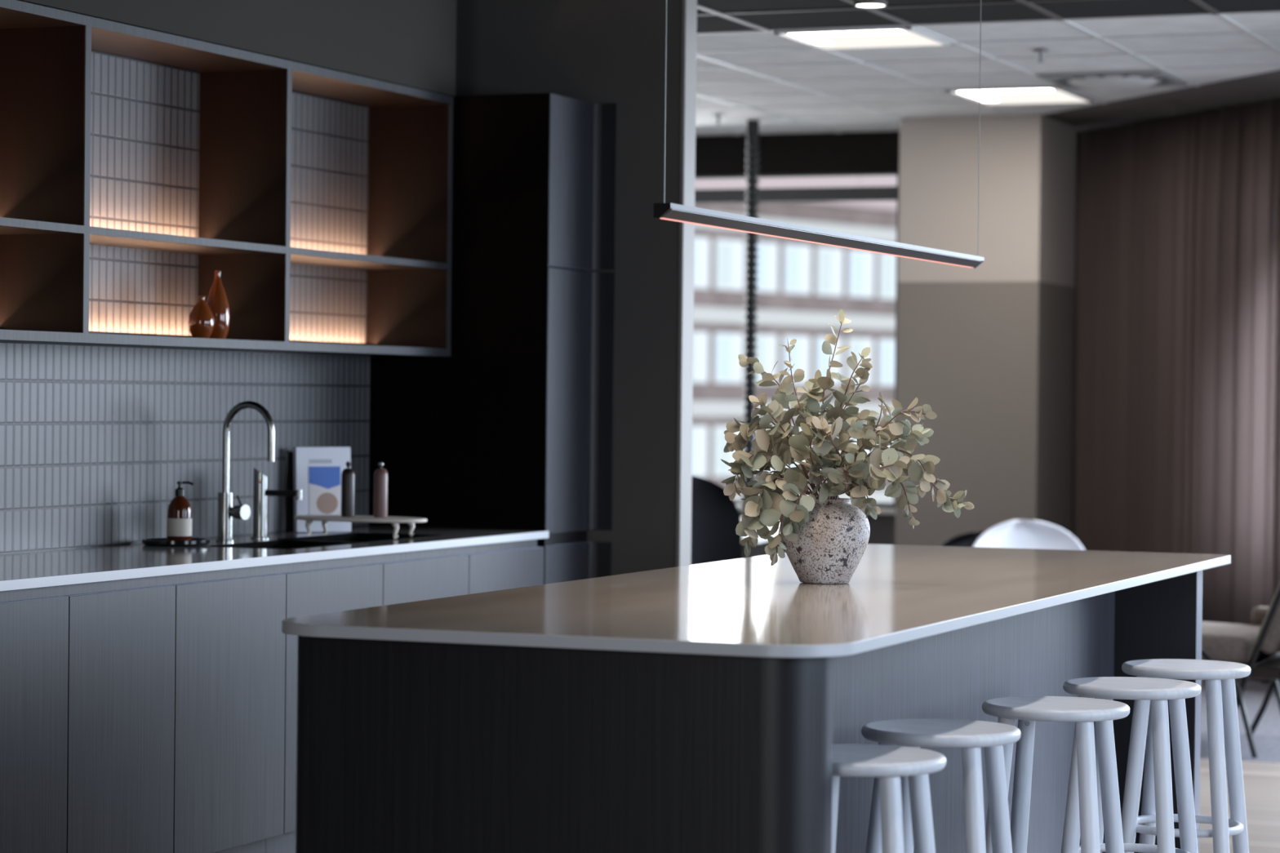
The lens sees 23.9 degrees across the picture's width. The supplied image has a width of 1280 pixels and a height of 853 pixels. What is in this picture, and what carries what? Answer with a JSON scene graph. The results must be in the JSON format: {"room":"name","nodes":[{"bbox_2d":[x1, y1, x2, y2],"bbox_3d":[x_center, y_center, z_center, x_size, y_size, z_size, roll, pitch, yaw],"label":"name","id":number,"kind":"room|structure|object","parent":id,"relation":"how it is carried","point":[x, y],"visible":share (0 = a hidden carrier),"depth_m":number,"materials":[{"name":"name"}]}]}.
{"room":"office kitchen","nodes":[
{"label":"office kitchen","id":0,"kind":"room"},
{"bbox_2d":[4,49,372,554],"bbox_3d":[-3.182,-0.142,5.505,0.160,2.846,12.210,1,1,22],"label":"wall","id":1,"kind":"structure","parent":0,"point":[371,357],"depth_m":10.77,"materials":[{"name":"grey paint"}]},
{"bbox_2d":[0,50,369,554],"bbox_3d":[-1.787,-0.379,8.702,0.011,1.485,4.385,1,1,22],"label":"backsplash","id":2,"kind":"structure","parent":1,"relation":"attached to","point":[96,442],"depth_m":9.43,"materials":[{"name":"grey tile"}]},
{"bbox_2d":[0,0,453,356],"bbox_3d":[-1.687,-0.692,8.498,0.316,0.911,4.685,1,1,22],"label":"wall shelf unit","id":3,"kind":"object","parent":1,"relation":"attached to","point":[46,234],"visible":0.98,"depth_m":9.51,"materials":[{"name":"brown wood"}]},
{"bbox_2d":[187,294,214,337],"bbox_3d":[-1.337,-0.335,9.213,0.080,0.136,0.080,1,1,22],"label":"glass vase","id":4,"kind":"object","parent":3,"relation":"on","point":[201,323],"visible":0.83,"depth_m":9.19,"materials":[{"name":"brown glass"}]},
{"bbox_2d":[206,270,230,338],"bbox_3d":[-1.306,-0.376,9.341,0.080,0.216,0.080,1,1,22],"label":"glass vase","id":5,"kind":"object","parent":3,"relation":"on","point":[217,300],"visible":0.75,"depth_m":9.31,"materials":[{"name":"brown glass"}]},
{"bbox_2d":[17,0,456,96],"bbox_3d":[-1.815,-1.363,8.176,0.330,0.428,5.400,1,1,22],"label":"wall","id":6,"kind":"structure","parent":1,"relation":"attached to","point":[411,43],"depth_m":9.73,"materials":[{"name":"grey paint"}]},
{"bbox_2d":[455,0,682,575],"bbox_3d":[-1.829,-0.189,11.599,4.282,2.846,0.100,1,1,22],"label":"wall","id":7,"kind":"structure","parent":0,"point":[597,51],"depth_m":10.81,"materials":[{"name":"grey paint"}]},
{"bbox_2d":[675,0,697,567],"bbox_3d":[0.163,-0.159,10.793,0.015,2.846,0.112,1,1,22],"label":"trim","id":8,"kind":"structure","parent":7,"relation":"attached to","point":[689,20],"depth_m":10.77,"materials":[{"name":"grey paint"}]},
{"bbox_2d":[738,511,895,558],"bbox_3d":[0.124,-0.112,17.320,3.600,2.622,0.250,1,1,22],"label":"wall window","id":9,"kind":"structure","parent":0,"point":[882,529],"depth_m":16.70,"materials":[{"name":"grey paint"}]},
{"bbox_2d":[694,130,899,515],"bbox_3d":[0.118,-0.592,17.288,3.600,2.111,0.310,1,1,22],"label":"window","id":10,"kind":"structure","parent":9,"relation":"attached to","point":[870,193],"depth_m":16.84,"materials":[{"name":"grey metal"}]},
{"bbox_2d":[894,114,1076,546],"bbox_3d":[1.840,-0.193,16.067,0.756,2.846,0.760,1,1,22],"label":"wall column","id":11,"kind":"structure","parent":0,"point":[988,347],"depth_m":15.72,"materials":[{"name":"paint"}]},
{"bbox_2d":[695,0,1279,135],"bbox_3d":[0.521,-1.572,7.874,11.400,0.054,19.400,1,1,22],"label":"ceiling","id":12,"kind":"structure","parent":0,"point":[1268,21],"depth_m":13.14,"materials":[{"name":"white tile"}]},
{"bbox_2d":[711,114,724,124],"bbox_3d":[0.409,-1.600,15.757,0.070,0.054,0.070,1,1,22],"label":"sprinkler","id":13,"kind":"object","parent":12,"relation":"attached to","point":[717,116],"visible":1,"depth_m":15.75,"materials":[{"name":"grey metal"}]},
{"bbox_2d":[653,0,984,267],"bbox_3d":[0.527,-1.000,7.715,0.042,1.082,2.538,1,1,22],"label":"pendant lamp","id":14,"kind":"object","parent":12,"relation":"hanging from","point":[669,211],"visible":1,"depth_m":7.41,"materials":[{"name":"grey metal"}]},
{"bbox_2d":[773,26,952,50],"bbox_3d":[0.916,-1.583,12.331,0.570,0.011,0.605,1,1,22],"label":"recessed light","id":15,"kind":"object","parent":12,"relation":"in","point":[896,37],"visible":1,"depth_m":12.32,"materials":[{"name":"white plastic"}]},
{"bbox_2d":[853,0,887,8],"bbox_3d":[0.854,-1.566,11.193,0.124,0.016,0.124,1,1,22],"label":"recessed light","id":16,"kind":"object","parent":12,"relation":"in","point":[858,3],"visible":1,"depth_m":11.16,"materials":[{"name":"grey"}]},
{"bbox_2d":[697,0,1221,31],"bbox_3d":[0.836,-1.550,8.518,11.100,0.008,6.430,1,1,22],"label":"trim","id":17,"kind":"structure","parent":12,"relation":"attached to","point":[1028,2],"depth_m":11.43,"materials":[{"name":"grey metal"}]},
{"bbox_2d":[695,11,1279,135],"bbox_3d":[1.113,-1.606,14.401,7.386,0.007,4.660,1,1,22],"label":"grid","id":18,"kind":"structure","parent":12,"relation":"attached to","point":[1221,15],"depth_m":13.33,"materials":[{"name":"white metal"}]},
{"bbox_2d":[945,86,1095,106],"bbox_3d":[1.842,-1.595,14.591,0.555,0.011,0.720,1,1,22],"label":"recessed light","id":19,"kind":"object","parent":12,"relation":"in","point":[1051,95],"visible":1,"depth_m":14.57,"materials":[{"name":"white plastic"}]},
{"bbox_2d":[1032,48,1049,62],"bbox_3d":[1.682,-1.555,12.675,0.070,0.054,0.070,1,1,22],"label":"sprinkler","id":20,"kind":"object","parent":12,"relation":"attached to","point":[1041,51],"visible":1,"depth_m":12.67,"materials":[{"name":"grey metal"}]},
{"bbox_2d":[1037,70,1187,88],"bbox_3d":[2.165,-1.575,13.812,0.560,0.029,0.580,1,1,22],"label":"ceiling vent","id":21,"kind":"object","parent":12,"relation":"in","point":[1126,79],"visible":1,"depth_m":13.68,"materials":[{"name":"grey metal"}]},
{"bbox_2d":[1071,98,1279,687],"bbox_3d":[2.757,-0.177,15.452,0.166,2.822,2.731,0,1,-19],"label":"curtain","id":22,"kind":"object","parent":12,"relation":"hanging from","point":[1176,407],"visible":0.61,"depth_m":15.35,"materials":[{"name":"brown fabric"}]},
{"bbox_2d":[1199,679,1279,852],"bbox_3d":[0.490,1.337,7.903,11.400,0.080,19.400,1,1,22],"label":"floor","id":23,"kind":"structure","parent":0,"point":[1261,780],"depth_m":11.14,"materials":[{"name":"brown wood"}]},
{"bbox_2d":[0,584,68,852],"bbox_3d":[-1.892,0.837,7.567,0.675,0.875,0.621,1,1,22],"label":"base cabinet","id":24,"kind":"object","parent":23,"relation":"on","point":[34,621],"visible":0.97,"depth_m":7.58,"materials":[{"name":"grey wood"}]},
{"bbox_2d":[0,525,548,591],"bbox_3d":[-1.319,0.379,8.947,0.692,0.025,3.623,1,1,22],"label":"countertop","id":25,"kind":"structure","parent":24,"relation":"on","point":[38,569],"depth_m":8.80,"materials":[{"name":"grey stone"}]},
{"bbox_2d":[142,537,210,546],"bbox_3d":[-1.417,0.353,9.233,0.208,0.017,0.208,1,1,22],"label":"tray","id":26,"kind":"object","parent":25,"relation":"on","point":[149,541],"visible":0.94,"depth_m":9.15,"materials":[{"name":"black"}]},
{"bbox_2d":[167,481,193,541],"bbox_3d":[-1.407,0.260,9.239,0.076,0.185,0.075,1,1,22],"label":"soap bottle","id":27,"kind":"object","parent":26,"relation":"on","point":[180,509],"visible":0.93,"depth_m":9.21,"materials":[{"name":"brown glass"}]},
{"bbox_2d":[215,400,275,542],"bbox_3d":[-1.235,0.141,9.435,0.199,0.443,0.059,1,1,29],"label":"tap","id":28,"kind":"object","parent":25,"relation":"on","point":[227,511],"visible":1,"depth_m":9.45,"materials":[{"name":"silver metal"}]},
{"bbox_2d":[215,492,234,542],"bbox_3d":[-1.299,0.284,9.470,0.058,0.155,0.058,1,1,22],"label":"tap","id":29,"kind":"object","parent":28,"relation":"attached to","point":[225,500],"depth_m":9.45,"materials":[{"name":"silver metal"}]},
{"bbox_2d":[250,467,302,538],"bbox_3d":[-1.163,0.247,9.683,0.181,0.229,0.060,1,1,22],"label":"water tap","id":30,"kind":"object","parent":25,"relation":"on","point":[260,491],"visible":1,"depth_m":9.68,"materials":[{"name":"silver metal"}]},
{"bbox_2d":[284,451,293,531],"bbox_3d":[-1.174,0.219,10.189,0.165,0.271,0.012,0,1,-27],"label":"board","id":31,"kind":"object","parent":25,"relation":"on","point":[289,508],"visible":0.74,"depth_m":10.18,"materials":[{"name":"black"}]},
{"bbox_2d":[293,446,351,532],"bbox_3d":[-1.071,0.213,10.188,0.197,0.288,0.043,0,1,-27],"label":"book","id":32,"kind":"object","parent":25,"relation":"on","point":[317,470],"visible":0.94,"depth_m":10.17,"materials":[{"name":"white paper"}]},
{"bbox_2d":[309,466,340,515],"bbox_3d":[-1.061,0.220,10.176,0.081,0.170,0.091,1,1,22],"label":"picture","id":33,"kind":"object","parent":32,"relation":"attached to","point":[324,481],"depth_m":10.18,"materials":[{"name":"multicoloured"}]},
{"bbox_2d":[209,532,443,573],"bbox_3d":[-1.002,0.455,9.627,0.327,0.187,1.052,1,1,22],"label":"sink","id":34,"kind":"object","parent":25,"relation":"in","point":[284,539],"visible":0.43,"depth_m":9.57,"materials":[{"name":"black metal"}]},
{"bbox_2d":[293,515,426,538],"bbox_3d":[-0.915,0.328,9.871,0.472,0.065,0.230,1,1,22],"label":"serving board","id":35,"kind":"object","parent":25,"relation":"on","point":[394,521],"visible":1,"depth_m":9.80,"materials":[{"name":"beige wood"}]},
{"bbox_2d":[341,461,355,516],"bbox_3d":[-0.955,0.204,9.887,0.045,0.180,0.045,1,1,22],"label":"pepper mill","id":36,"kind":"object","parent":35,"relation":"on","point":[348,475],"visible":1,"depth_m":9.87,"materials":[{"name":"black wood"}]},
{"bbox_2d":[373,461,387,517],"bbox_3d":[-0.844,0.205,9.841,0.045,0.182,0.045,1,1,22],"label":"pepper mill","id":37,"kind":"object","parent":35,"relation":"on","point":[380,476],"visible":1,"depth_m":9.82,"materials":[{"name":"red wood"}]},
{"bbox_2d":[64,574,175,852],"bbox_3d":[-1.676,0.834,8.099,0.675,0.875,0.527,1,1,22],"label":"base cabinet","id":38,"kind":"object","parent":23,"relation":"on","point":[121,670],"visible":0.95,"depth_m":7.96,"materials":[{"name":"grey wood"}]},
{"bbox_2d":[169,564,286,852],"bbox_3d":[-1.461,0.831,8.630,0.675,0.875,0.619,1,1,22],"label":"base cabinet","id":39,"kind":"object","parent":23,"relation":"on","point":[230,655],"visible":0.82,"depth_m":8.49,"materials":[{"name":"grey wood"}]},
{"bbox_2d":[265,554,382,852],"bbox_3d":[-1.228,0.828,9.204,0.675,0.875,0.620,1,1,22],"label":"base cabinet","id":40,"kind":"object","parent":23,"relation":"on","point":[358,584],"visible":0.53,"depth_m":8.93,"materials":[{"name":"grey wood"}]},
{"bbox_2d":[377,546,469,605],"bbox_3d":[-0.995,0.824,9.779,0.675,0.875,0.620,1,1,22],"label":"base cabinet","id":41,"kind":"object","parent":23,"relation":"on","point":[445,575],"visible":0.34,"depth_m":9.63,"materials":[{"name":"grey wood"}]},
{"bbox_2d":[370,93,616,584],"bbox_3d":[-0.526,0.047,10.797,0.765,2.420,0.400,1,1,22],"label":"tall cabinet","id":42,"kind":"object","parent":23,"relation":"on","point":[513,429],"visible":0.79,"depth_m":10.62,"materials":[{"name":"black wood"}]},
{"bbox_2d":[463,538,543,594],"bbox_3d":[-0.764,0.821,10.348,0.675,0.875,0.608,1,1,22],"label":"base cabinet","id":43,"kind":"object","parent":23,"relation":"on","point":[495,566],"visible":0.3,"depth_m":10.20,"materials":[{"name":"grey wood"}]},
{"bbox_2d":[690,475,742,564],"bbox_3d":[0.269,0.731,13.256,0.558,1.020,0.622,1,1,-8],"label":"office chair","id":44,"kind":"object","parent":23,"relation":"on","point":[715,518],"visible":0.12,"depth_m":13.48,"materials":[{"name":"black fabric"}]},
{"bbox_2d":[295,570,1202,852],"bbox_3d":[0.498,0.861,7.704,1.123,0.875,3.698,1,1,22],"label":"kitchen island","id":45,"kind":"object","parent":23,"relation":"on","point":[402,746],"visible":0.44,"depth_m":6.06,"materials":[{"name":"black wood"}]},
{"bbox_2d":[281,544,1231,657],"bbox_3d":[0.527,0.411,7.764,1.235,0.025,3.930,1,1,22],"label":"island countertop","id":46,"kind":"structure","parent":45,"relation":"on","point":[895,593],"depth_m":6.86,"materials":[{"name":"grey stone"}]},
{"bbox_2d":[780,497,870,583],"bbox_3d":[0.471,0.291,7.700,0.229,0.215,0.229,1,1,22],"label":"vase","id":47,"kind":"object","parent":46,"relation":"on","point":[833,541],"visible":0.76,"depth_m":7.62,"materials":[{"name":"stone"}]},
{"bbox_2d":[720,309,974,566],"bbox_3d":[0.527,0.026,7.677,0.640,0.651,0.340,1,1,4],"label":"bouquet","id":48,"kind":"object","parent":47,"relation":"in","point":[855,473],"visible":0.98,"depth_m":7.62,"materials":[{"name":"green plant"}]},
{"bbox_2d":[739,517,780,558],"bbox_3d":[0.217,0.858,15.031,1.250,0.730,2.360,1,1,14],"label":"office desk","id":49,"kind":"object","parent":23,"relation":"on","point":[760,540],"visible":0.08,"depth_m":13.88,"materials":[{"name":"white paint"}]},
{"bbox_2d":[742,120,759,515],"bbox_3d":[0.589,-0.576,16.055,0.072,2.100,0.072,1,1,22],"label":"chain","id":50,"kind":"object","parent":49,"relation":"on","point":[753,126],"visible":0.73,"depth_m":16.02,"materials":[{"name":"black metal"}]},
{"bbox_2d":[746,120,759,146],"bbox_3d":[0.600,-1.554,16.045,0.066,0.142,0.066,1,1,22],"label":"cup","id":51,"kind":"object","parent":50,"relation":"on","point":[753,126],"depth_m":16.02,"materials":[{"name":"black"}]},
{"bbox_2d":[831,744,946,852],"bbox_3d":[0.443,0.990,6.140,0.350,0.652,0.350,1,1,22],"label":"bar stool","id":52,"kind":"object","parent":23,"relation":"on","point":[888,763],"visible":0.66,"depth_m":6.08,"materials":[{"name":"grey paint"}]},
{"bbox_2d":[861,718,1021,852],"bbox_3d":[0.659,0.987,6.659,0.350,0.652,0.350,1,1,21],"label":"bar stool","id":53,"kind":"object","parent":23,"relation":"on","point":[970,735],"visible":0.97,"depth_m":6.58,"materials":[{"name":"grey paint"}]},
{"bbox_2d":[940,531,985,546],"bbox_3d":[1.559,0.872,13.950,0.510,0.760,0.482,1,1,12],"label":"shell chair","id":54,"kind":"object","parent":23,"relation":"on","point":[969,539],"visible":0.14,"depth_m":14.14,"materials":[{"name":"black plastic"}]},
{"bbox_2d":[973,519,1084,550],"bbox_3d":[1.776,0.841,13.393,0.623,0.839,0.536,0,1,-18],"label":"shell chair","id":55,"kind":"object","parent":23,"relation":"on","point":[1021,533],"visible":0.33,"depth_m":13.61,"materials":[{"name":"grey plastic"}]},
{"bbox_2d":[982,696,1129,852],"bbox_3d":[0.988,0.985,7.208,0.350,0.652,0.350,1,1,22],"label":"bar stool","id":56,"kind":"object","parent":23,"relation":"on","point":[1027,710],"visible":0.96,"depth_m":7.24,"materials":[{"name":"grey paint"}]},
{"bbox_2d":[1061,676,1201,852],"bbox_3d":[1.257,0.983,7.746,0.350,0.652,0.350,1,1,23],"label":"bar stool","id":57,"kind":"object","parent":23,"relation":"on","point":[1158,691],"visible":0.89,"depth_m":7.67,"materials":[{"name":"grey paint"}]},
{"bbox_2d":[1121,658,1250,852],"bbox_3d":[1.498,0.980,8.314,0.350,0.652,0.350,1,1,22],"label":"bar stool","id":58,"kind":"object","parent":23,"relation":"on","point":[1220,677],"visible":0.94,"depth_m":8.24,"materials":[{"name":"grey paint"}]},
{"bbox_2d":[1201,582,1279,758],"bbox_3d":[2.402,0.844,12.078,0.909,0.876,0.812,1,1,22],"label":"lounge chair","id":59,"kind":"object","parent":23,"relation":"on","point":[1257,647],"visible":0.52,"depth_m":11.75,"materials":[{"name":"beige fabric"}]},
{"bbox_2d":[1201,622,1269,664],"bbox_3d":[2.240,0.864,12.144,0.560,0.129,0.700,1,1,22],"label":"seat cushion","id":60,"kind":"object","parent":59,"relation":"on","point":[1223,642],"depth_m":11.78,"materials":[{"name":"beige fabric"}]},
{"bbox_2d":[1255,582,1279,654],"bbox_3d":[2.625,0.647,11.986,0.256,0.477,0.660,1,1,22],"label":"cushion","id":61,"kind":"object","parent":59,"relation":"on","point":[1271,645],"depth_m":11.71,"materials":[{"name":"beige fabric"}]},
{"label":"outside","id":62,"kind":"structure","parent":0,"visible":0},
{"bbox_2d":[692,175,897,502],"bbox_3d":[0.940,0.722,101.211,23.141,19.300,52.154,1,1,22],"label":"office building","id":63,"kind":"structure","parent":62,"point":[802,286],"depth_m":99.78,"materials":[{"name":"brick"}]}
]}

